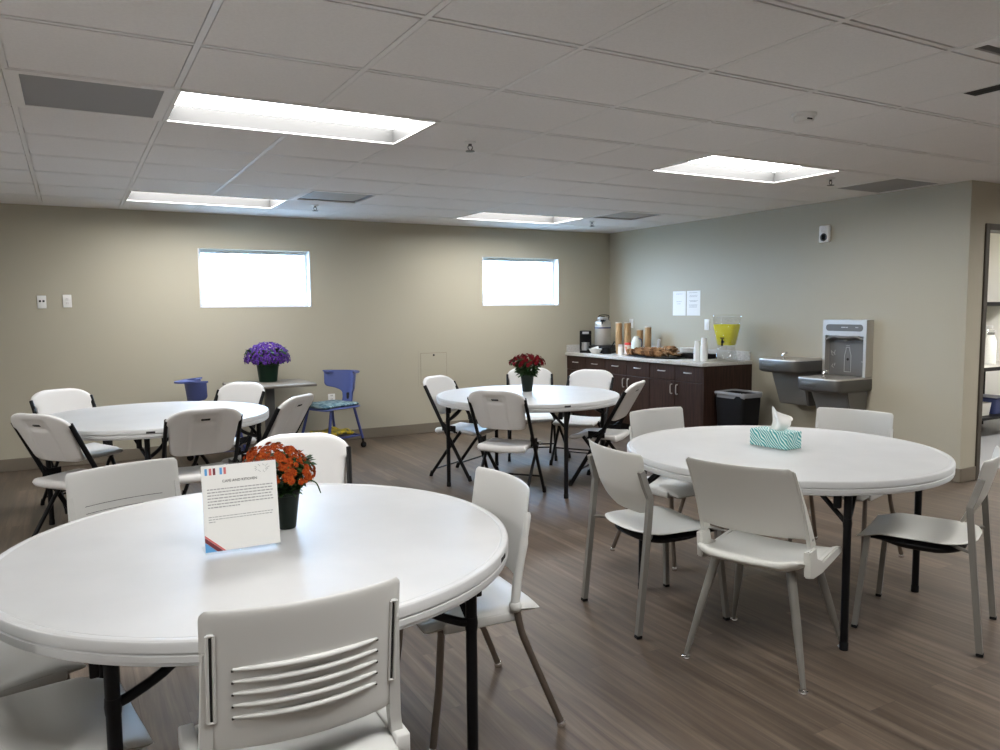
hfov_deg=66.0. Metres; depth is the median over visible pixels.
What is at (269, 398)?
pedestal table
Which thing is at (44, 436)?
folding chair
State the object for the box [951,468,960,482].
baseboard
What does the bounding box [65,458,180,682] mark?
chair
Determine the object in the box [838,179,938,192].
grille
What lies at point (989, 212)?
wall
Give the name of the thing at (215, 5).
grid
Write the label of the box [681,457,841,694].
shell chair
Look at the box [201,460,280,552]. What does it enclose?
sign holder
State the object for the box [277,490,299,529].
pot
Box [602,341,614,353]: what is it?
basket
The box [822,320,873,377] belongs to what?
station
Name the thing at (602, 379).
folding chair
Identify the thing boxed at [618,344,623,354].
jar
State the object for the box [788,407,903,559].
chair
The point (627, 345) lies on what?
canister
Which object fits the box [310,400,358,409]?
seat cushion
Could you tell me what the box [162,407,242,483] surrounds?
folding chair
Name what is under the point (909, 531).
chair
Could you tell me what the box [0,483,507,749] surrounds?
round table
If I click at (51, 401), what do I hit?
folding chair
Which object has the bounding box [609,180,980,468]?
wall
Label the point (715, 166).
ceiling light
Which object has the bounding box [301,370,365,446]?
chair
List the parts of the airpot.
lid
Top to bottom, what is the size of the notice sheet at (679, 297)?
0.285 m
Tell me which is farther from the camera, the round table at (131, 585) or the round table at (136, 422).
the round table at (136, 422)
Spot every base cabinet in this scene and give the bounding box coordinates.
[567,355,604,424]
[605,359,650,429]
[650,363,751,427]
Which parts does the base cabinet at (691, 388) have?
drawer, door, drawer, door, panel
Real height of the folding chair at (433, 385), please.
0.864 m
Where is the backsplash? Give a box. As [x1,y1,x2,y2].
[567,344,749,359]
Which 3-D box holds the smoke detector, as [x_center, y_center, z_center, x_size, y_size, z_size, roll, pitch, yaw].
[1.560,-1.317,3.951,0.124,0.046,0.124,-3,6,-29]
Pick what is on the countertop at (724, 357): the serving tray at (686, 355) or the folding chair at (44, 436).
the serving tray at (686, 355)
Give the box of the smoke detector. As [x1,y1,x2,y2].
[791,111,816,123]
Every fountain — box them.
[759,351,821,405]
[798,370,871,409]
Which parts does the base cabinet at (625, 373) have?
drawer, door, door, drawer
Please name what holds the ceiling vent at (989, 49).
in the ceiling
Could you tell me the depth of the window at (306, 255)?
8.13 m
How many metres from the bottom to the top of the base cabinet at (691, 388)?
0.842 m
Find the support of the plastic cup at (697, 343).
on the plastic cup
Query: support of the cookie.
on the tray at (670, 356)
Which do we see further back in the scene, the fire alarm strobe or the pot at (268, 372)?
the pot at (268, 372)
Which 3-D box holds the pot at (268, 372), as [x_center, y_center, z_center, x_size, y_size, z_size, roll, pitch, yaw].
[-2.349,-0.034,7.791,0.235,0.200,0.235,-3,6,-29]
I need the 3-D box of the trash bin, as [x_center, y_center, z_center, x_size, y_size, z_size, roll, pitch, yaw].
[2.397,0.461,7.766,0.311,0.606,0.383,-4,6,-32]
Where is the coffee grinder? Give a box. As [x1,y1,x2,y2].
[580,330,591,352]
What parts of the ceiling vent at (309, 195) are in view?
plate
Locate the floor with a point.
(910, 676)
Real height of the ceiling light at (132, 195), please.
0.106 m
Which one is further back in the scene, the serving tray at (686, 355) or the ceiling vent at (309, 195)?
the serving tray at (686, 355)
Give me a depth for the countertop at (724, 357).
8.42 m
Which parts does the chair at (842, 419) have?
leg, backrest, seat, leg, leg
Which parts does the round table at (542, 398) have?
leg, leg, leg, leg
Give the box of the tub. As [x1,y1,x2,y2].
[983,394,999,413]
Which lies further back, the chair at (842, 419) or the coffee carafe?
the coffee carafe
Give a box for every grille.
[19,74,163,117]
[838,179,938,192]
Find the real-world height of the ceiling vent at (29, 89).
0.009 m
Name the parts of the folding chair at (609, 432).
leg, seat, leg, leg, leg, backrest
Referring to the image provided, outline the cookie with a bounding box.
[655,351,661,356]
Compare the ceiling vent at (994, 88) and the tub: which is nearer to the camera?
the ceiling vent at (994, 88)
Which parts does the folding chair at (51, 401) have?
leg, leg, backrest, seat, leg, leg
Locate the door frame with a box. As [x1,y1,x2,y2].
[975,223,999,479]
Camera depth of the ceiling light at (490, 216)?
8.62 m
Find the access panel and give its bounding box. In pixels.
[418,350,448,386]
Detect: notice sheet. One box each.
[673,291,685,315]
[687,291,699,315]
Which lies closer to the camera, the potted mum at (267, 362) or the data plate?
the data plate
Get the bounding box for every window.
[198,248,310,307]
[482,257,558,305]
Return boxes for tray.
[586,345,615,352]
[629,355,684,358]
[677,353,716,358]
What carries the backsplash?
attached to the wall at (903, 261)
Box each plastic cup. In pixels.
[694,341,699,351]
[700,338,707,347]
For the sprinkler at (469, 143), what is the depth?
4.53 m
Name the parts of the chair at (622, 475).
leg, seat rod, backrest, leg, seat, leg, leg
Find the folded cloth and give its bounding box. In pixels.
[310,427,353,435]
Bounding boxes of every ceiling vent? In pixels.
[5,68,176,120]
[289,190,381,203]
[587,211,670,220]
[828,177,946,193]
[953,36,999,62]
[962,83,999,96]
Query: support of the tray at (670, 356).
on the countertop at (724, 357)
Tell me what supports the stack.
on the countertop at (724, 357)
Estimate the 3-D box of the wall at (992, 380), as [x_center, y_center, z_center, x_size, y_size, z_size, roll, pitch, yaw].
[7.600,-0.623,7.458,0.160,2.729,10.885,-3,6,-29]
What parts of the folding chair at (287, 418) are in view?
seat, leg, backrest, leg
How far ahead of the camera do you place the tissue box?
3.88 m
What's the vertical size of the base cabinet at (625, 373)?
0.842 m
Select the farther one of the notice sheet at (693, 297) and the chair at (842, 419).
the notice sheet at (693, 297)
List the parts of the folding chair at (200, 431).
leg, seat, backrest, leg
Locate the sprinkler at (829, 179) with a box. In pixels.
[826,178,834,185]
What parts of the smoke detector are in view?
plate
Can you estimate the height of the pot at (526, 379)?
0.150 m
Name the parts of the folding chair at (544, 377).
leg, backrest, seat, leg, leg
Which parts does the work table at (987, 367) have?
leg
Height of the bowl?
0.062 m
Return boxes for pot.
[256,362,278,381]
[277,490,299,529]
[521,374,533,391]
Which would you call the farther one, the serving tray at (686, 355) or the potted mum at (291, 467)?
the serving tray at (686, 355)
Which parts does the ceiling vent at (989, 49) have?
plate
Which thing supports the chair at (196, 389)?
on the floor
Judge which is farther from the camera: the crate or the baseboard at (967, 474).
the crate
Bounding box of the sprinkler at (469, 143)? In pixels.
[464,141,475,151]
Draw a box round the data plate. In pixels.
[37,296,46,307]
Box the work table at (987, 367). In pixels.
[982,361,999,423]
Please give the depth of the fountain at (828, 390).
6.92 m
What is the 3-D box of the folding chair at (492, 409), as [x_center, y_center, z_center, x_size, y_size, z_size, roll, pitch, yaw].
[0.049,0.518,5.893,0.474,0.864,0.556,1,5,21]
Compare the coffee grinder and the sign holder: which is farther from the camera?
the coffee grinder
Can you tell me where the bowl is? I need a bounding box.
[589,348,601,353]
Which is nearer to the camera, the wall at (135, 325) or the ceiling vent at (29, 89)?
the ceiling vent at (29, 89)
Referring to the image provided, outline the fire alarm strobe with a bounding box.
[819,225,830,242]
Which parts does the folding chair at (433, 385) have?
backrest, leg, leg, seat, leg, leg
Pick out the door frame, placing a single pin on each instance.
(989, 227)
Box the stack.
[657,339,661,347]
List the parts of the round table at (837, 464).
leg, leg, leg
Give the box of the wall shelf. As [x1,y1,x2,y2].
[987,302,999,305]
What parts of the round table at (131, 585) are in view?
leg, leg, leg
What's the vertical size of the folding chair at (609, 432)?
0.864 m
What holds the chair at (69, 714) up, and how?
on the floor
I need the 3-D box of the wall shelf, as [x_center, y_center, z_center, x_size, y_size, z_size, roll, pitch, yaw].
[6.036,-0.787,9.582,1.800,0.240,0.310,-3,6,-29]
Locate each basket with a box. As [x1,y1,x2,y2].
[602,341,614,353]
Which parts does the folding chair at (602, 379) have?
leg, leg, seat, backrest, leg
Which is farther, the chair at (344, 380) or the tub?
the tub
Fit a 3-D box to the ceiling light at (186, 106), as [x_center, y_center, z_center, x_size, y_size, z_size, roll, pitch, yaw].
[-1.028,-1.370,4.000,1.284,0.106,0.643,-3,6,-29]
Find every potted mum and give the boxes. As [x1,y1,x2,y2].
[242,441,320,529]
[243,342,290,381]
[509,353,545,391]
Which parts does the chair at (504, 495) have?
leg, leg, seat, leg, backrest, leg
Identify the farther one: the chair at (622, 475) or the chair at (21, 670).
the chair at (622, 475)
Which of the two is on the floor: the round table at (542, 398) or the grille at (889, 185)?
the round table at (542, 398)
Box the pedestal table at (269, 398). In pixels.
[222,379,316,429]
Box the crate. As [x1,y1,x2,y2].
[982,402,990,415]
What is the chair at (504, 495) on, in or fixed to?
on the floor
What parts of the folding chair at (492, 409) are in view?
leg, leg, backrest, seat, leg, leg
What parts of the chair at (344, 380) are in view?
leg, leg, leg, seat, backrest, leg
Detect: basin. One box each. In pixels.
[759,356,821,373]
[798,374,871,393]
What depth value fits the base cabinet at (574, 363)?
9.65 m
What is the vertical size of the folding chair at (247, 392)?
0.864 m
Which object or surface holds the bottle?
on the work table at (987, 367)
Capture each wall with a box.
[0,186,609,459]
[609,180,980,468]
[968,181,999,466]
[985,233,999,394]
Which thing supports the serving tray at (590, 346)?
on the countertop at (724, 357)
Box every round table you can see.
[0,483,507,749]
[45,401,268,524]
[437,385,619,498]
[627,425,955,650]
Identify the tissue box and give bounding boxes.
[750,406,800,449]
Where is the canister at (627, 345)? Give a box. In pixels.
[625,342,630,355]
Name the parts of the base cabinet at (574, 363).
door, drawer, door, drawer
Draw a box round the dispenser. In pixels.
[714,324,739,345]
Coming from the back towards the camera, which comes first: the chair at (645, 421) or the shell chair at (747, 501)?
the chair at (645, 421)
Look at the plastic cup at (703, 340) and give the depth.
8.05 m
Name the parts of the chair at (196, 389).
backrest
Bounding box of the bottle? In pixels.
[984,332,996,363]
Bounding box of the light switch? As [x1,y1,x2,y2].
[704,319,709,329]
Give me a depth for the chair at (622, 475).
3.54 m
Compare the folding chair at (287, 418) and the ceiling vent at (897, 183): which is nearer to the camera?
the folding chair at (287, 418)
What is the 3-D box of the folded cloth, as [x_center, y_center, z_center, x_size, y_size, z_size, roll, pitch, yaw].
[-1.765,0.601,8.102,0.340,0.065,0.350,3,6,39]
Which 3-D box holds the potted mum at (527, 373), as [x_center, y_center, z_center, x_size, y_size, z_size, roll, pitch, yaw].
[0.232,-0.023,6.626,0.321,0.328,0.314,-1,5,-5]
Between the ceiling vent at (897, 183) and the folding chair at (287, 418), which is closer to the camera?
the folding chair at (287, 418)
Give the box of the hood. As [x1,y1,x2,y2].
[826,335,862,340]
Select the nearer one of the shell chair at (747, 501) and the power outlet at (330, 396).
the shell chair at (747, 501)
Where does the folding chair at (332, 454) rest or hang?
on the floor
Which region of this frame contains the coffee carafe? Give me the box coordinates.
[631,336,641,348]
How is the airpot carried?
on the serving tray at (590, 346)
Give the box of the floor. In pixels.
[0,419,999,749]
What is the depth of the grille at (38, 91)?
3.52 m
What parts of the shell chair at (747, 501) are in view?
rail, leg, leg, backrest, seat, leg, rail, leg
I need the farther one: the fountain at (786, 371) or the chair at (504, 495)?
the fountain at (786, 371)
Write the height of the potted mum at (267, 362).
0.404 m
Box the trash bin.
[714,389,761,425]
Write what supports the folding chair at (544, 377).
on the floor
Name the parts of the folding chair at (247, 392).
leg, leg, backrest, seat, leg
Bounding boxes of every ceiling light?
[124,190,287,208]
[162,89,440,144]
[454,211,583,223]
[648,154,843,183]
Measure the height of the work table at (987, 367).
0.775 m
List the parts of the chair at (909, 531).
leg, leg, seat, seat rod, leg, backrest, leg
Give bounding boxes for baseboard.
[0,412,558,471]
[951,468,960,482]
[960,466,975,482]
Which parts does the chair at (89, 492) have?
backrest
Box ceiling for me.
[0,0,999,232]
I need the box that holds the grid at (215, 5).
[0,0,999,232]
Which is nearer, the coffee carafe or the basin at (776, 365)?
the basin at (776, 365)
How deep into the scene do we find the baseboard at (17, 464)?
7.66 m
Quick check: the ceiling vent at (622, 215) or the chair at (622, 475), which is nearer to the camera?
the chair at (622, 475)
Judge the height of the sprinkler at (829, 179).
0.055 m
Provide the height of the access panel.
0.420 m
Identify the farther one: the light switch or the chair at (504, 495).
the light switch
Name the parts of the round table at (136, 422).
leg, leg, leg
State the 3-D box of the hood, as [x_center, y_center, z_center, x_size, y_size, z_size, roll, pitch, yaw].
[3.169,-0.338,7.061,0.061,0.054,0.391,-3,6,-29]
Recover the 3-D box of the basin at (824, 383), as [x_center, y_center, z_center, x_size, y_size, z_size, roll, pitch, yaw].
[3.034,0.081,7.019,0.475,0.125,0.455,-3,6,-29]
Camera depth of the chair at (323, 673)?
1.64 m
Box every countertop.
[565,344,751,366]
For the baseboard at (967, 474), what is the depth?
6.33 m
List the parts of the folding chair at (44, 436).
leg, leg, backrest, seat, leg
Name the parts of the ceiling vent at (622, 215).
plate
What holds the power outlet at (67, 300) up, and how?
attached to the wall at (135, 325)
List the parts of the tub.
lid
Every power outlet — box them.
[62,295,71,306]
[328,394,334,399]
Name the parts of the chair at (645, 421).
leg, backrest, seat, leg, leg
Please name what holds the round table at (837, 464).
on the floor
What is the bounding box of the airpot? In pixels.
[595,314,610,344]
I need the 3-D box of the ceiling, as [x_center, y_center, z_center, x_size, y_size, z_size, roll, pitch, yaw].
[1.848,-1.524,4.207,13.270,0.319,11.265,-3,6,-29]
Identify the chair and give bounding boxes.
[0,640,86,697]
[0,677,153,749]
[11,413,97,536]
[29,388,122,513]
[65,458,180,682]
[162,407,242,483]
[174,377,245,465]
[178,577,409,749]
[182,382,264,494]
[221,393,313,462]
[249,433,351,483]
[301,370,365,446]
[399,466,565,749]
[423,375,498,481]
[467,390,545,492]
[506,367,557,461]
[549,369,613,464]
[568,380,644,485]
[581,440,729,639]
[610,407,724,570]
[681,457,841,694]
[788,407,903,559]
[851,446,999,657]
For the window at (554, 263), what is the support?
in the wall at (135, 325)

